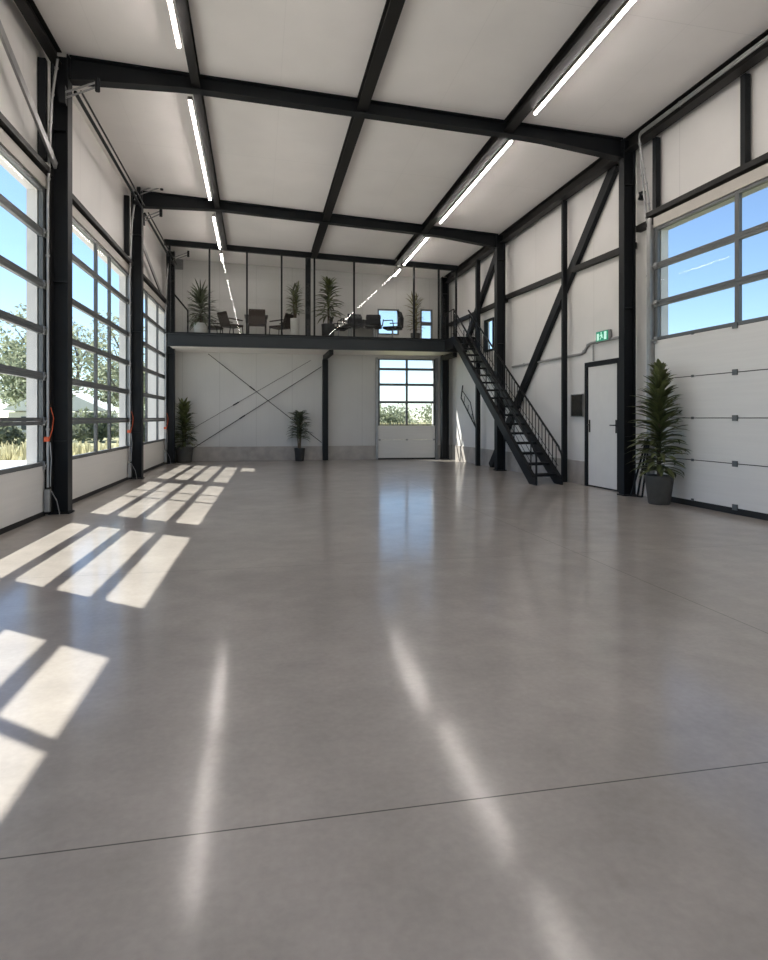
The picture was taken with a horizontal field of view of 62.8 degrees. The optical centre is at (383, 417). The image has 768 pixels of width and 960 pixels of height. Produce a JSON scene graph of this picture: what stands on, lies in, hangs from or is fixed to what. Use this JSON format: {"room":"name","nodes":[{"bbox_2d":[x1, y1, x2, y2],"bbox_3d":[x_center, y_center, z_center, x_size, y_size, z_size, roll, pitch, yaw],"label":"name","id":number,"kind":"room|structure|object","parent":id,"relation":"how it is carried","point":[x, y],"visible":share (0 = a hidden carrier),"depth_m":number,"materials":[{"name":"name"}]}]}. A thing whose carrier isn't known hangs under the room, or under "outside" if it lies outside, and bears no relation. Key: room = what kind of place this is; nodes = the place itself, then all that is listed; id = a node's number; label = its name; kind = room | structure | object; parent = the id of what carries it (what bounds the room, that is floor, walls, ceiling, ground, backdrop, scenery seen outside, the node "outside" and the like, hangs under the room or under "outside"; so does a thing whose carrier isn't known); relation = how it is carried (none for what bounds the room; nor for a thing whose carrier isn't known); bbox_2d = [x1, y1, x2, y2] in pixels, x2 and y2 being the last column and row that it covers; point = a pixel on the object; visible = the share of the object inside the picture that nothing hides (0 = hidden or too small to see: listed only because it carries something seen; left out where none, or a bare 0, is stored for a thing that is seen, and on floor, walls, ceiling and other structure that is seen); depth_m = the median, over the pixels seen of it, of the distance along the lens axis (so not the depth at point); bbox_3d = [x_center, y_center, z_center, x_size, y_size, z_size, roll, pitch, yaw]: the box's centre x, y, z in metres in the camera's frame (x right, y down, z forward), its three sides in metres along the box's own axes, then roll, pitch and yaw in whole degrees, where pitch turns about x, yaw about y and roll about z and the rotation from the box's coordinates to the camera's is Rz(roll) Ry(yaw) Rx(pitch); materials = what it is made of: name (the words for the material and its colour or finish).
{"room":"empty warehouse","nodes":[
{"label":"empty warehouse","id":0,"kind":"room"},
{"bbox_2d":[0,20,57,168],"bbox_3d":[-3.905,-3.710,6.679,0.030,1.268,2.290,0,0,-8],"label":"door track","id":1,"kind":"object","parent":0,"point":[3,36],"depth_m":6.92,"materials":[{"name":"metal"}]},
{"bbox_2d":[0,0,165,463],"bbox_3d":[-4.071,-1.835,6.472,0.120,6.069,22.308,0,0,-10],"label":"wall","id":2,"kind":"structure","parent":0,"point":[96,184],"depth_m":8.05,"materials":[{"name":"paint"}]},
{"bbox_2d":[0,112,53,534],"bbox_3d":[-3.930,-0.935,6.424,0.130,4.270,2.853,0,0,-10],"label":"door","id":3,"kind":"structure","parent":2,"relation":"in","point":[22,487],"depth_m":7.26,"materials":[{"name":"clear glass"}]},
{"bbox_2d":[46,58,58,487],"bbox_3d":[-4.070,-1.780,7.717,0.152,5.261,0.049,0,0,-11],"label":"pipe","id":4,"kind":"object","parent":3,"relation":"attached to","point":[52,94],"visible":0.98,"depth_m":7.69,"materials":[{"name":"metal"}]},
{"bbox_2d":[44,407,53,486],"bbox_3d":[-4.107,0.354,7.710,0.106,0.971,0.060,0,0,-11],"label":"chain hoist","id":5,"kind":"object","parent":4,"relation":"attached to","point":[46,439],"visible":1,"depth_m":7.71,"materials":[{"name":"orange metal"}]},
{"bbox_2d":[38,57,47,161],"bbox_3d":[-4.172,-3.764,7.686,0.092,1.248,0.080,0,0,-11],"label":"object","id":6,"kind":"structure","parent":2,"relation":"attached to","point":[42,62],"depth_m":7.65,"materials":[{"name":"metal"}]},
{"bbox_2d":[72,193,133,503],"bbox_3d":[-4.623,-0.935,10.289,0.130,4.270,4.444,0,0,-10],"label":"door","id":7,"kind":"structure","parent":2,"relation":"in","point":[97,471],"depth_m":10.14,"materials":[{"name":"grey metal"}]},
{"bbox_2d":[128,195,136,461],"bbox_3d":[-4.869,-1.737,12.177,0.152,5.174,0.049,0,0,-11],"label":"pipe","id":8,"kind":"object","parent":7,"relation":"attached to","point":[132,217],"visible":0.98,"depth_m":12.16,"materials":[{"name":"metal"}]},
{"bbox_2d":[124,195,129,255],"bbox_3d":[-4.975,-3.721,12.171,0.091,1.162,0.070,0,0,-11],"label":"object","id":9,"kind":"structure","parent":2,"relation":"attached to","point":[126,197],"depth_m":12.14,"materials":[{"name":"metal"}]},
{"bbox_2d":[73,90,144,207],"bbox_3d":[-4.356,-4.181,10.215,0.221,0.167,4.152,0,0,-11],"label":"shaft","id":10,"kind":"object","parent":9,"relation":"attached to","point":[136,201],"visible":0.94,"depth_m":9.69,"materials":[{"name":"metal"}]},
{"bbox_2d":[144,275,167,472],"bbox_3d":[-5.434,-0.935,14.818,0.130,4.270,4.304,0,0,-10],"label":"door","id":11,"kind":"structure","parent":2,"relation":"in","point":[154,450],"depth_m":14.86,"materials":[{"name":"grey metal"}]},
{"bbox_2d":[165,268,167,450],"bbox_3d":[-5.607,-1.696,16.303,0.152,5.092,0.049,0,0,-11],"label":"pipe","id":12,"kind":"object","parent":11,"relation":"attached to","point":[167,268],"visible":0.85,"depth_m":16.28,"materials":[{"name":"metal"}]},
{"bbox_2d":[144,246,161,293],"bbox_3d":[-5.321,-3.450,14.356,0.030,0.797,2.775,0,0,-10],"label":"beam","id":13,"kind":"structure","parent":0,"point":[145,251],"depth_m":14.47,"materials":[{"name":"metal"}]},
{"bbox_2d":[148,259,439,446],"bbox_3d":[-2.011,-1.637,18.045,9.214,5.675,0.160,0,0,-9],"label":"wall","id":14,"kind":"structure","parent":0,"point":[212,388],"depth_m":17.80,"materials":[{"name":"paint"}]},
{"bbox_2d":[194,367,320,447],"bbox_3d":[-3.534,-0.305,17.628,3.562,2.324,0.034,0,0,-9],"label":"tension rod","id":15,"kind":"object","parent":14,"relation":"attached to","point":[320,367],"visible":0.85,"depth_m":17.61,"materials":[{"name":"metal"}]},
{"bbox_2d":[208,354,321,442],"bbox_3d":[-3.311,-0.535,17.613,3.133,2.484,0.034,0,0,-9],"label":"tension rod","id":16,"kind":"object","parent":14,"relation":"attached to","point":[208,354],"visible":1,"depth_m":17.57,"materials":[{"name":"metal"}]},
{"bbox_2d":[175,445,449,461],"bbox_3d":[-2.089,1.000,17.926,8.208,0.400,0.050,0,0,-9],"label":"baseboard","id":17,"kind":"structure","parent":14,"relation":"attached to","point":[247,453],"depth_m":17.75,"materials":[{"name":"concrete"}]},
{"bbox_2d":[167,333,466,355],"bbox_3d":[-1.726,-1.942,17.202,7.762,0.315,1.906,0,0,-11],"label":"platform","id":18,"kind":"object","parent":14,"relation":"attached to","point":[181,342],"visible":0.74,"depth_m":16.42,"materials":[{"name":"black metal"}]},
{"bbox_2d":[194,322,207,332],"bbox_3d":[-4.727,-2.270,16.236,0.360,0.340,0.360,0,0,-11],"label":"pot","id":19,"kind":"object","parent":18,"relation":"on","point":[200,326],"depth_m":16.10,"materials":[{"name":"white ceramic"}]},
{"bbox_2d":[187,279,221,332],"bbox_3d":[-4.625,-2.836,16.320,0.873,1.473,0.986,0,0,-11],"label":"yucca","id":20,"kind":"object","parent":18,"relation":"on","point":[199,326],"visible":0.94,"depth_m":16.12,"materials":[{"name":"green plant"}]},
{"bbox_2d":[217,311,243,333],"bbox_3d":[-4.105,-2.449,16.788,0.500,0.702,0.568,0,0,41],"label":"armchair","id":21,"kind":"object","parent":18,"relation":"on","point":[224,322],"visible":0.84,"depth_m":16.65,"materials":[{"name":"metal"}]},
{"bbox_2d":[248,309,266,333],"bbox_3d":[-3.321,-2.449,16.446,0.500,0.702,0.568,0,0,-11],"label":"armchair","id":22,"kind":"object","parent":18,"relation":"on","point":[256,317],"visible":0.88,"depth_m":16.24,"materials":[{"name":"metal"}]},
{"bbox_2d":[269,313,292,333],"bbox_3d":[-2.769,-2.449,17.058,0.568,0.702,0.500,0,0,26],"label":"armchair","id":23,"kind":"object","parent":18,"relation":"on","point":[286,321],"visible":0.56,"depth_m":16.91,"materials":[{"name":"metal"}]},
{"bbox_2d":[285,281,303,334],"bbox_3d":[-2.344,-2.846,16.592,0.586,1.492,0.616,0,0,-11],"label":"potted plant","id":24,"kind":"object","parent":18,"relation":"on","point":[294,322],"visible":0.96,"depth_m":16.51,"materials":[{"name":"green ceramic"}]},
{"bbox_2d":[290,318,298,334],"bbox_3d":[-2.349,-2.360,16.583,0.240,0.520,0.240,0,0,-11],"label":"pot","id":25,"kind":"object","parent":24,"relation":"on","point":[294,322],"depth_m":16.48,"materials":[{"name":"white ceramic"}]},
{"bbox_2d":[305,258,310,334],"bbox_3d":[-1.983,-3.190,16.417,0.130,2.181,0.150,0,0,-11],"label":"post","id":26,"kind":"object","parent":18,"relation":"on","point":[307,260],"visible":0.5,"depth_m":16.34,"materials":[{"name":"metal"}]},
{"bbox_2d":[164,239,457,339],"bbox_3d":[-1.728,-3.263,16.341,7.578,2.326,0.100,0,0,-11],"label":"glass wall","id":27,"kind":"structure","parent":18,"relation":"on","point":[177,243],"depth_m":16.23,"materials":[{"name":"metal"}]},
{"bbox_2d":[311,276,344,335],"bbox_3d":[-1.521,-2.964,16.855,0.991,1.729,0.805,0,0,-11],"label":"potted palm","id":28,"kind":"object","parent":18,"relation":"on","point":[328,329],"visible":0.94,"depth_m":16.70,"materials":[{"name":"plant"}]},
{"bbox_2d":[321,323,334,335],"bbox_3d":[-1.492,-2.300,16.787,0.360,0.400,0.360,0,0,-11],"label":"pot","id":29,"kind":"object","parent":28,"relation":"on","point":[328,329],"depth_m":16.64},
{"bbox_2d":[329,317,347,335],"bbox_3d":[-1.267,-2.451,17.597,0.550,0.699,0.570,0,0,-17],"label":"office chair","id":30,"kind":"object","parent":18,"relation":"on","point":[337,328],"visible":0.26,"depth_m":17.43,"materials":[{"name":"black fabric"}]},
{"bbox_2d":[340,314,362,335],"bbox_3d":[-0.875,-2.451,17.116,0.570,0.699,0.550,0,0,-23],"label":"office chair","id":31,"kind":"object","parent":18,"relation":"on","point":[358,318],"visible":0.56,"depth_m":16.91,"materials":[{"name":"black fabric"}]},
{"bbox_2d":[363,315,383,336],"bbox_3d":[-0.287,-2.451,17.235,0.570,0.699,0.550,0,0,0],"label":"office chair","id":32,"kind":"object","parent":18,"relation":"on","point":[373,322],"visible":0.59,"depth_m":16.99,"materials":[{"name":"black fabric"}]},
{"bbox_2d":[383,310,403,336],"bbox_3d":[0.238,-2.531,17.514,0.551,0.859,0.570,0,0,17],"label":"office chair","id":33,"kind":"object","parent":18,"relation":"on","point":[400,319],"visible":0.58,"depth_m":17.34,"materials":[{"name":"black fabric"}]},
{"bbox_2d":[404,291,424,337],"bbox_3d":[0.893,-2.860,17.803,0.668,1.519,0.639,0,0,43],"label":"potted palm","id":34,"kind":"object","parent":18,"relation":"on","point":[417,335],"visible":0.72,"depth_m":17.78,"materials":[{"name":"plant"}]},
{"bbox_2d":[441,352,456,360],"bbox_3d":[1.823,-1.722,17.650,0.120,0.125,1.080,0,0,-11],"label":"beam","id":35,"kind":"structure","parent":18,"relation":"attached to","point":[453,354],"depth_m":17.49,"materials":[{"name":"metal"}]},
{"bbox_2d":[378,309,398,334],"bbox_3d":[0.117,-2.795,18.341,0.634,0.750,0.090,0,0,-9],"label":"window","id":36,"kind":"structure","parent":14,"relation":"in","point":[378,309],"depth_m":18.31,"materials":[{"name":"clear glass"}]},
{"bbox_2d":[376,357,437,459],"bbox_3d":[0.665,-0.275,18.355,1.835,2.950,0.084,0,0,-9],"label":"door","id":37,"kind":"structure","parent":14,"relation":"in","point":[393,441],"depth_m":18.35,"materials":[{"name":"white metal"}]},
{"bbox_2d":[420,309,431,337],"bbox_3d":[1.239,-2.745,18.521,0.364,0.890,0.090,0,0,-9],"label":"window","id":38,"kind":"structure","parent":14,"relation":"in","point":[421,310],"depth_m":18.48,"materials":[{"name":"clear glass"}]},
{"bbox_2d":[294,448,304,460],"bbox_3d":[-2.360,1.020,17.601,0.300,0.360,0.300,0,0,-11],"label":"pot","id":39,"kind":"object","parent":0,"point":[299,452],"depth_m":17.49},
{"bbox_2d":[0,459,767,959],"bbox_3d":[0.163,1.260,7.276,9.400,0.120,22.600,0,0,-11],"label":"floor","id":40,"kind":"structure","parent":0,"point":[380,709],"depth_m":2.50,"materials":[{"name":"concrete"}]},
{"bbox_2d":[44,489,59,514],"bbox_3d":[-4.067,1.030,7.713,0.167,0.319,0.070,0,0,-11],"label":"junction box","id":41,"kind":"object","parent":40,"relation":"on","point":[47,492],"visible":1,"depth_m":7.67,"materials":[{"name":"metal"}]},
{"bbox_2d":[48,54,74,514],"bbox_3d":[-4.070,-1.681,7.941,0.245,5.762,0.220,0,0,-11],"label":"steel column","id":42,"kind":"structure","parent":40,"relation":"on","point":[61,141],"depth_m":7.93,"materials":[{"name":"metal"}]},
{"bbox_2d":[59,77,99,105],"bbox_3d":[-3.776,-4.055,7.820,0.486,0.330,0.097,0,0,-5],"label":"bracket","id":43,"kind":"object","parent":42,"relation":"attached to","point":[63,91],"visible":1,"depth_m":7.79,"materials":[{"name":"metal"}]},
{"bbox_2d":[69,55,622,161],"bbox_3d":[-0.152,-4.294,8.886,7.857,0.555,0.160,0,0,-13],"label":"roof beam","id":44,"kind":"structure","parent":42,"relation":"on","point":[84,70],"depth_m":8.71,"materials":[{"name":"metal"}]},
{"bbox_2d":[175,0,226,249],"bbox_3d":[-1.996,-4.495,5.896,0.110,0.564,20.153,0,0,-11],"label":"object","id":45,"kind":"structure","parent":44,"relation":"on","point":[183,9],"depth_m":8.77,"materials":[{"name":"metal"}]},
{"bbox_2d":[167,0,181,47],"bbox_3d":[-2.075,-4.484,5.728,0.060,0.252,3.451,0,0,-11],"label":"strip light","id":46,"kind":"object","parent":45,"relation":"hanging from","point":[171,7],"visible":1,"depth_m":6.97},
{"bbox_2d":[188,96,211,199],"bbox_3d":[-3.030,-4.387,10.457,0.060,0.258,3.801,0,0,-11],"label":"strip light","id":47,"kind":"object","parent":45,"relation":"hanging from","point":[190,99],"visible":1,"depth_m":9.88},
{"bbox_2d":[212,212,220,248],"bbox_3d":[-3.836,-4.307,14.452,0.060,0.232,2.351,0,0,-11],"label":"strip light","id":48,"kind":"object","parent":45,"relation":"hanging from","point":[213,216],"visible":1,"depth_m":14.16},
{"bbox_2d":[311,0,404,257],"bbox_3d":[0.189,-4.433,6.338,0.150,0.613,20.153,0,0,-11],"label":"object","id":49,"kind":"structure","parent":44,"relation":"on","point":[392,10],"depth_m":8.47,"materials":[{"name":"metal"}]},
{"bbox_2d":[130,191,144,478],"bbox_3d":[-4.873,-1.638,12.421,0.245,5.676,0.220,0,0,-11],"label":"steel column","id":50,"kind":"structure","parent":40,"relation":"on","point":[137,271],"depth_m":12.41,"materials":[{"name":"metal"}]},
{"bbox_2d":[142,191,498,248],"bbox_3d":[-1.094,-4.189,13.444,7.624,0.591,0.160,0,0,-15],"label":"roof beam","id":51,"kind":"structure","parent":50,"relation":"on","point":[152,200],"depth_m":13.30,"materials":[{"name":"metal"}]},
{"bbox_2d":[144,209,161,225],"bbox_3d":[-4.673,-4.045,12.658,0.428,0.330,0.098,0,0,-4],"label":"bracket","id":52,"kind":"object","parent":51,"relation":"attached to","point":[160,210],"visible":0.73,"depth_m":12.63,"materials":[{"name":"metal"}]},
{"bbox_2d":[144,212,176,265],"bbox_3d":[-5.136,-4.061,14.546,0.221,0.167,3.852,0,0,-11],"label":"shaft","id":53,"kind":"object","parent":52,"relation":"attached to","point":[149,221],"visible":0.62,"depth_m":14.19,"materials":[{"name":"metal"}]},
{"bbox_2d":[165,251,175,463],"bbox_3d":[-5.613,-1.597,16.556,0.245,5.595,0.220,0,0,-11],"label":"steel column","id":54,"kind":"structure","parent":40,"relation":"on","point":[170,352],"depth_m":16.55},
{"bbox_2d":[175,446,192,462],"bbox_3d":[-5.405,0.990,17.017,0.470,0.420,0.470,0,0,-11],"label":"pot","id":55,"kind":"object","parent":40,"relation":"on","point":[183,454],"depth_m":16.83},
{"bbox_2d":[175,397,198,462],"bbox_3d":[-5.380,0.315,16.960,0.886,1.770,0.722,0,0,-11],"label":"dracaena","id":56,"kind":"object","parent":40,"relation":"on","point":[184,453],"visible":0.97,"depth_m":16.93,"materials":[{"name":"plant"}]},
{"bbox_2d":[286,410,311,460],"bbox_3d":[-2.332,0.488,17.481,0.793,1.423,0.547,0,0,-11],"label":"potted palm","id":57,"kind":"object","parent":40,"relation":"on","point":[299,418],"visible":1,"depth_m":17.54,"materials":[{"name":"plant"}]},
{"bbox_2d":[322,359,327,459],"bbox_3d":[-1.672,-0.230,17.907,0.150,2.860,0.186,0,0,-11],"label":"post","id":58,"kind":"object","parent":40,"relation":"on","point":[324,361],"visible":1,"depth_m":17.82,"materials":[{"name":"metal"}]},
{"bbox_2d":[439,277,448,459],"bbox_3d":[1.762,-1.443,18.280,0.247,5.285,0.220,0,0,-11],"label":"steel column","id":59,"kind":"structure","parent":40,"relation":"on","point":[444,287],"depth_m":18.27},
{"bbox_2d":[475,260,479,465],"bbox_3d":[2.359,-1.383,15.810,0.103,5.166,0.100,0,0,-11],"label":"steel column","id":60,"kind":"structure","parent":40,"relation":"on","point":[477,262],"depth_m":15.77,"materials":[{"name":"metal"}]},
{"bbox_2d":[493,234,506,470],"bbox_3d":[2.649,-1.494,14.389,0.246,5.388,0.200,0,0,-11],"label":"steel column","id":61,"kind":"structure","parent":40,"relation":"on","point":[499,252],"depth_m":14.38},
{"bbox_2d":[445,309,562,485],"bbox_3d":[2.476,-0.806,14.089,0.670,4.013,5.874,0,0,-10],"label":"staircase","id":62,"kind":"structure","parent":40,"relation":"on","point":[461,344],"depth_m":13.19,"materials":[{"name":"black metal"}]},
{"bbox_2d":[561,200,566,481],"bbox_3d":[3.382,-1.435,11.798,0.092,5.270,0.070,0,0,-11],"label":"steel column","id":63,"kind":"structure","parent":40,"relation":"on","point":[563,203],"depth_m":11.76,"materials":[{"name":"metal"}]},
{"bbox_2d":[617,138,636,495],"bbox_3d":[3.778,-1.555,9.771,0.245,5.510,0.180,0,0,-11],"label":"steel column","id":64,"kind":"structure","parent":40,"relation":"on","point":[627,164],"depth_m":9.76,"materials":[{"name":"metal"}]},
{"bbox_2d":[449,218,652,325],"bbox_3d":[2.977,-2.810,13.843,0.090,0.320,9.247,0,0,-13],"label":"beam","id":65,"kind":"structure","parent":64,"relation":"attached to","point":[611,254],"depth_m":12.10,"materials":[{"name":"metal"}]},
{"bbox_2d":[444,29,767,282],"bbox_3d":[4.259,-4.284,7.797,0.160,0.760,21.414,0,0,-13],"label":"beam","id":66,"kind":"structure","parent":64,"relation":"on","point":[600,166],"depth_m":9.54,"materials":[{"name":"metal"}]},
{"bbox_2d":[638,35,767,473],"bbox_3d":[4.330,-1.741,7.270,0.218,5.282,4.540,0,0,-11],"label":"conduit","id":67,"kind":"object","parent":66,"relation":"attached to","point":[766,37],"visible":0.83,"depth_m":9.40,"materials":[{"name":"metal"}]},
{"bbox_2d":[638,38,767,210],"bbox_3d":[4.307,-3.708,7.223,0.225,1.220,4.456,0,0,-11],"label":"conduit","id":68,"kind":"object","parent":66,"relation":"attached to","point":[766,40],"visible":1,"depth_m":8.44,"materials":[{"name":"metal"}]},
{"bbox_2d":[630,439,649,497],"bbox_3d":[3.850,0.744,9.455,0.088,0.893,0.307,0,0,-39],"label":"stand","id":69,"kind":"object","parent":40,"relation":"on","point":[644,446],"visible":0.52,"depth_m":9.41,"materials":[{"name":"metal"}]},
{"bbox_2d":[625,359,690,504],"bbox_3d":[3.756,0.188,8.760,0.703,2.025,0.915,0,0,-11],"label":"dracaena","id":70,"kind":"object","parent":40,"relation":"on","point":[659,486],"visible":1,"depth_m":8.70,"materials":[{"name":"plant"}]},
{"bbox_2d":[644,474,674,504],"bbox_3d":[3.844,1.000,8.785,0.390,0.400,0.390,0,0,-11],"label":"pot","id":71,"kind":"object","parent":40,"relation":"on","point":[659,489],"depth_m":8.65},
{"bbox_3d":[-3.515,-1.711,4.840,0.245,5.822,0.220,0,0,-11],"label":"steel column","id":72,"kind":"structure","parent":40,"relation":"on","visible":0},
{"bbox_2d":[14,0,61,63],"bbox_3d":[-2.990,-4.612,1.743,0.120,0.392,12.406,0,0,-10],"label":"beam","id":73,"kind":"structure","parent":72,"relation":"on","point":[28,9],"depth_m":7.24,"materials":[{"name":"metal"}]},
{"bbox_2d":[13,0,767,278],"bbox_3d":[0.251,-4.488,7.345,9.300,0.900,22.300,0,0,-11],"label":"ceiling","id":74,"kind":"structure","parent":0,"point":[471,57],"depth_m":8.70,"materials":[{"name":"paint"}]},
{"bbox_2d":[395,0,624,264],"bbox_3d":[2.346,-4.372,6.773,0.150,0.661,20.153,0,0,-11],"label":"ceiling beam","id":75,"kind":"structure","parent":74,"relation":"attached to","point":[602,11],"depth_m":8.47,"materials":[{"name":"metal"}]},
{"bbox_2d":[403,236,428,264],"bbox_3d":[0.751,-4.131,15.378,0.060,0.243,2.351,0,0,-11],"label":"strip light","id":76,"kind":"object","parent":75,"relation":"hanging from","point":[425,238],"visible":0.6,"depth_m":15.19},
{"bbox_2d":[439,139,513,222],"bbox_3d":[1.558,-4.231,11.383,0.060,0.276,3.801,0,0,-11],"label":"strip light","id":77,"kind":"object","parent":75,"relation":"hanging from","point":[508,142],"visible":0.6,"depth_m":10.93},
{"bbox_2d":[533,0,635,114],"bbox_3d":[2.473,-4.348,6.850,0.060,0.277,3.851,0,0,-11],"label":"strip light","id":78,"kind":"object","parent":75,"relation":"hanging from","point":[627,4],"visible":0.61,"depth_m":7.35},
{"bbox_2d":[449,57,767,495],"bbox_3d":[4.415,-1.756,8.186,0.120,5.913,22.314,0,0,-13],"label":"wall","id":79,"kind":"structure","parent":0,"point":[703,145],"depth_m":11.44,"materials":[{"name":"paint"}]},
{"bbox_2d":[461,385,474,425],"bbox_3d":[2.261,-0.100,16.803,0.068,1.605,1.181,0,0,-11],"label":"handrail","id":80,"kind":"object","parent":79,"relation":"attached to","point":[462,385],"visible":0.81,"depth_m":16.85,"materials":[{"name":"black metal"}]},
{"bbox_2d":[466,255,493,336],"bbox_3d":[2.501,-3.120,15.884,0.089,2.067,2.282,0,0,-13],"label":"diagonal brace","id":81,"kind":"object","parent":79,"relation":"attached to","point":[485,287],"visible":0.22,"depth_m":15.65,"materials":[{"name":"metal"}]},
{"bbox_2d":[484,317,493,352],"bbox_3d":[2.634,-2.055,15.620,0.090,0.810,0.583,0,0,-13],"label":"window","id":82,"kind":"structure","parent":79,"relation":"in","point":[492,318],"depth_m":15.76,"materials":[{"name":"metal"}]},
{"bbox_2d":[451,445,584,484],"bbox_3d":[2.789,0.990,14.825,0.030,0.420,7.244,0,0,-13],"label":"baseboard","id":83,"kind":"structure","parent":79,"relation":"attached to","point":[575,468],"depth_m":14.19,"materials":[{"name":"concrete"}]},
{"bbox_2d":[489,164,618,467],"bbox_3d":[3.211,-1.490,12.839,0.089,5.477,5.343,0,0,-13],"label":"diagonal brace","id":84,"kind":"object","parent":79,"relation":"attached to","point":[612,173],"visible":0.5,"depth_m":11.67,"materials":[{"name":"metal"}]},
{"bbox_2d":[512,336,618,367],"bbox_3d":[3.409,-1.240,12.124,0.070,0.230,4.382,0,0,-13],"label":"conduit","id":85,"kind":"object","parent":79,"relation":"attached to","point":[615,337],"visible":0.82,"depth_m":11.63,"materials":[{"name":"grey plastic"}]},
{"bbox_2d":[570,394,583,416],"bbox_3d":[3.529,-0.230,11.527,0.063,0.420,0.420,0,0,-13],"label":"control panel","id":86,"kind":"object","parent":79,"relation":"attached to","point":[576,400],"visible":1,"depth_m":11.47,"materials":[{"name":"grey plastic"}]},
{"bbox_2d":[585,358,618,491],"bbox_3d":[3.708,0.110,10.690,0.120,2.180,1.053,0,0,-13],"label":"door","id":87,"kind":"structure","parent":79,"relation":"in","point":[602,376],"depth_m":10.72,"materials":[{"name":"metal"}]},
{"bbox_2d":[596,329,611,342],"bbox_3d":[3.719,-1.390,10.662,0.070,0.180,0.372,0,0,-13],"label":"exit sign","id":88,"kind":"object","parent":79,"relation":"attached to","point":[605,335],"visible":1,"depth_m":10.61,"materials":[{"name":"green plastic"}]},
{"bbox_2d":[646,152,767,520],"bbox_3d":[4.667,-0.935,6.533,0.130,4.270,5.966,0,0,-13],"label":"door","id":89,"kind":"structure","parent":79,"relation":"in","point":[721,379],"depth_m":8.10,"materials":[{"name":"white metal"}]},
{"bbox_2d":[652,137,660,209],"bbox_3d":[4.024,-3.588,9.290,0.082,1.096,0.080,0,0,-11],"label":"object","id":90,"kind":"structure","parent":89,"relation":"on","point":[656,142],"depth_m":9.26,"materials":[{"name":"metal"}]},
{"bbox_2d":[740,73,750,165],"bbox_3d":[4.404,-3.610,7.663,0.082,1.140,0.080,0,0,-11],"label":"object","id":91,"kind":"structure","parent":89,"relation":"on","point":[745,79],"depth_m":7.63,"materials":[{"name":"metal"}]},
{"label":"outside","id":92,"kind":"structure","parent":0,"visible":0},
{"bbox_2d":[0,421,431,460],"bbox_3d":[-15.833,1.512,78.418,320.000,0.375,280.000,0,0,-11],"label":"ground","id":93,"kind":"structure","parent":92,"point":[114,441],"depth_m":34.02,"materials":[{"name":"green plant"}]},
{"bbox_2d":[0,339,25,411],"bbox_3d":[-29.470,-2.452,51.181,4.638,7.572,4.414,0,0,20],"label":"tree","id":94,"kind":"object","parent":93,"relation":"on","point":[5,383],"visible":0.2,"depth_m":50.20,"materials":[{"name":"green plant"}]},
{"bbox_2d":[0,426,25,445],"bbox_3d":[-15.636,0.695,24.438,3.160,1.320,2.248,0,0,-11],"label":"bush","id":95,"kind":"object","parent":93,"relation":"on","point":[13,432],"visible":0.85,"depth_m":24.61,"materials":[{"name":"green plant"}]},
{"bbox_2d":[0,303,90,409],"bbox_3d":[-20.566,-2.877,37.690,4.648,8.394,5.428,0,0,40],"label":"tree","id":96,"kind":"object","parent":93,"relation":"on","point":[5,358],"visible":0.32,"depth_m":37.21,"materials":[{"name":"green plant"}]},
{"bbox_2d":[0,390,118,435],"bbox_3d":[-22.783,-0.390,45.134,6.800,3.420,5.300,0,0,-11],"label":"house","id":97,"kind":"structure","parent":93,"relation":"on","point":[81,400],"depth_m":42.85,"materials":[{"name":"paint"}]},
{"bbox_2d":[72,424,90,442],"bbox_3d":[-14.755,0.643,28.703,2.435,1.422,2.225,0,0,-11],"label":"bush","id":98,"kind":"object","parent":93,"relation":"on","point":[85,432],"visible":0.12,"depth_m":29.13,"materials":[{"name":"green plant"}]},
{"bbox_2d":[72,321,118,411],"bbox_3d":[-28.691,-4.009,59.515,5.939,10.725,6.936,0,0,40],"label":"tree","id":99,"kind":"object","parent":93,"relation":"on","point":[89,334],"visible":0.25,"depth_m":59.49,"materials":[{"name":"green plant"}]},
{"bbox_2d":[72,407,118,442],"bbox_3d":[-15.665,0.448,34.721,3.055,2.179,2.669,0,0,-11],"label":"bush","id":100,"kind":"object","parent":93,"relation":"on","point":[102,427],"visible":0.38,"depth_m":34.10,"materials":[{"name":"green plant"}]},
{"bbox_2d":[83,356,118,408],"bbox_3d":[-23.026,-1.905,52.446,3.752,6.436,3.942,0,0,7],"label":"tree","id":101,"kind":"object","parent":93,"relation":"on","point":[92,359],"visible":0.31,"depth_m":51.96,"materials":[{"name":"green plant"}]},
{"bbox_2d":[86,310,144,409],"bbox_3d":[-17.086,-2.877,41.618,4.664,8.394,5.420,0,0,-20],"label":"tree","id":102,"kind":"object","parent":93,"relation":"on","point":[113,335],"visible":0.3,"depth_m":40.74,"materials":[{"name":"green plant"}]},
{"bbox_2d":[111,410,144,441],"bbox_3d":[-12.807,0.495,32.476,2.662,2.094,2.500,0,0,-11],"label":"bush","id":103,"kind":"object","parent":93,"relation":"on","point":[116,426],"visible":0.04,"depth_m":32.17,"materials":[{"name":"green plant"}]},
{"bbox_2d":[380,403,416,423],"bbox_3d":[0.429,0.249,42.878,4.180,2.486,3.513,0,0,-11],"label":"bush","id":104,"kind":"object","parent":93,"relation":"on","point":[387,417],"visible":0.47,"depth_m":42.12,"materials":[{"name":"green plant"}]},
{"bbox_2d":[381,403,415,421],"bbox_3d":[-0.165,0.063,56.187,6.016,3.165,4.181,0,0,-11],"label":"bush","id":105,"kind":"object","parent":93,"relation":"on","point":[397,407],"visible":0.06,"depth_m":56.08,"materials":[{"name":"green plant"}]},
{"bbox_2d":[410,404,431,423],"bbox_3d":[4.710,0.221,47.836,5.117,2.918,4.076,0,0,-11],"label":"bush","id":106,"kind":"object","parent":93,"relation":"on","point":[429,410],"visible":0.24,"depth_m":47.64,"materials":[{"name":"green plant"}]},
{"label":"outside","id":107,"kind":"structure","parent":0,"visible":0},
{"bbox_2d":[0,460,25,468],"bbox_3d":[-16.966,1.292,0.910,27.100,0.064,32.500,0,0,-11],"label":"road","id":108,"kind":"structure","parent":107,"point":[8,463],"depth_m":17.42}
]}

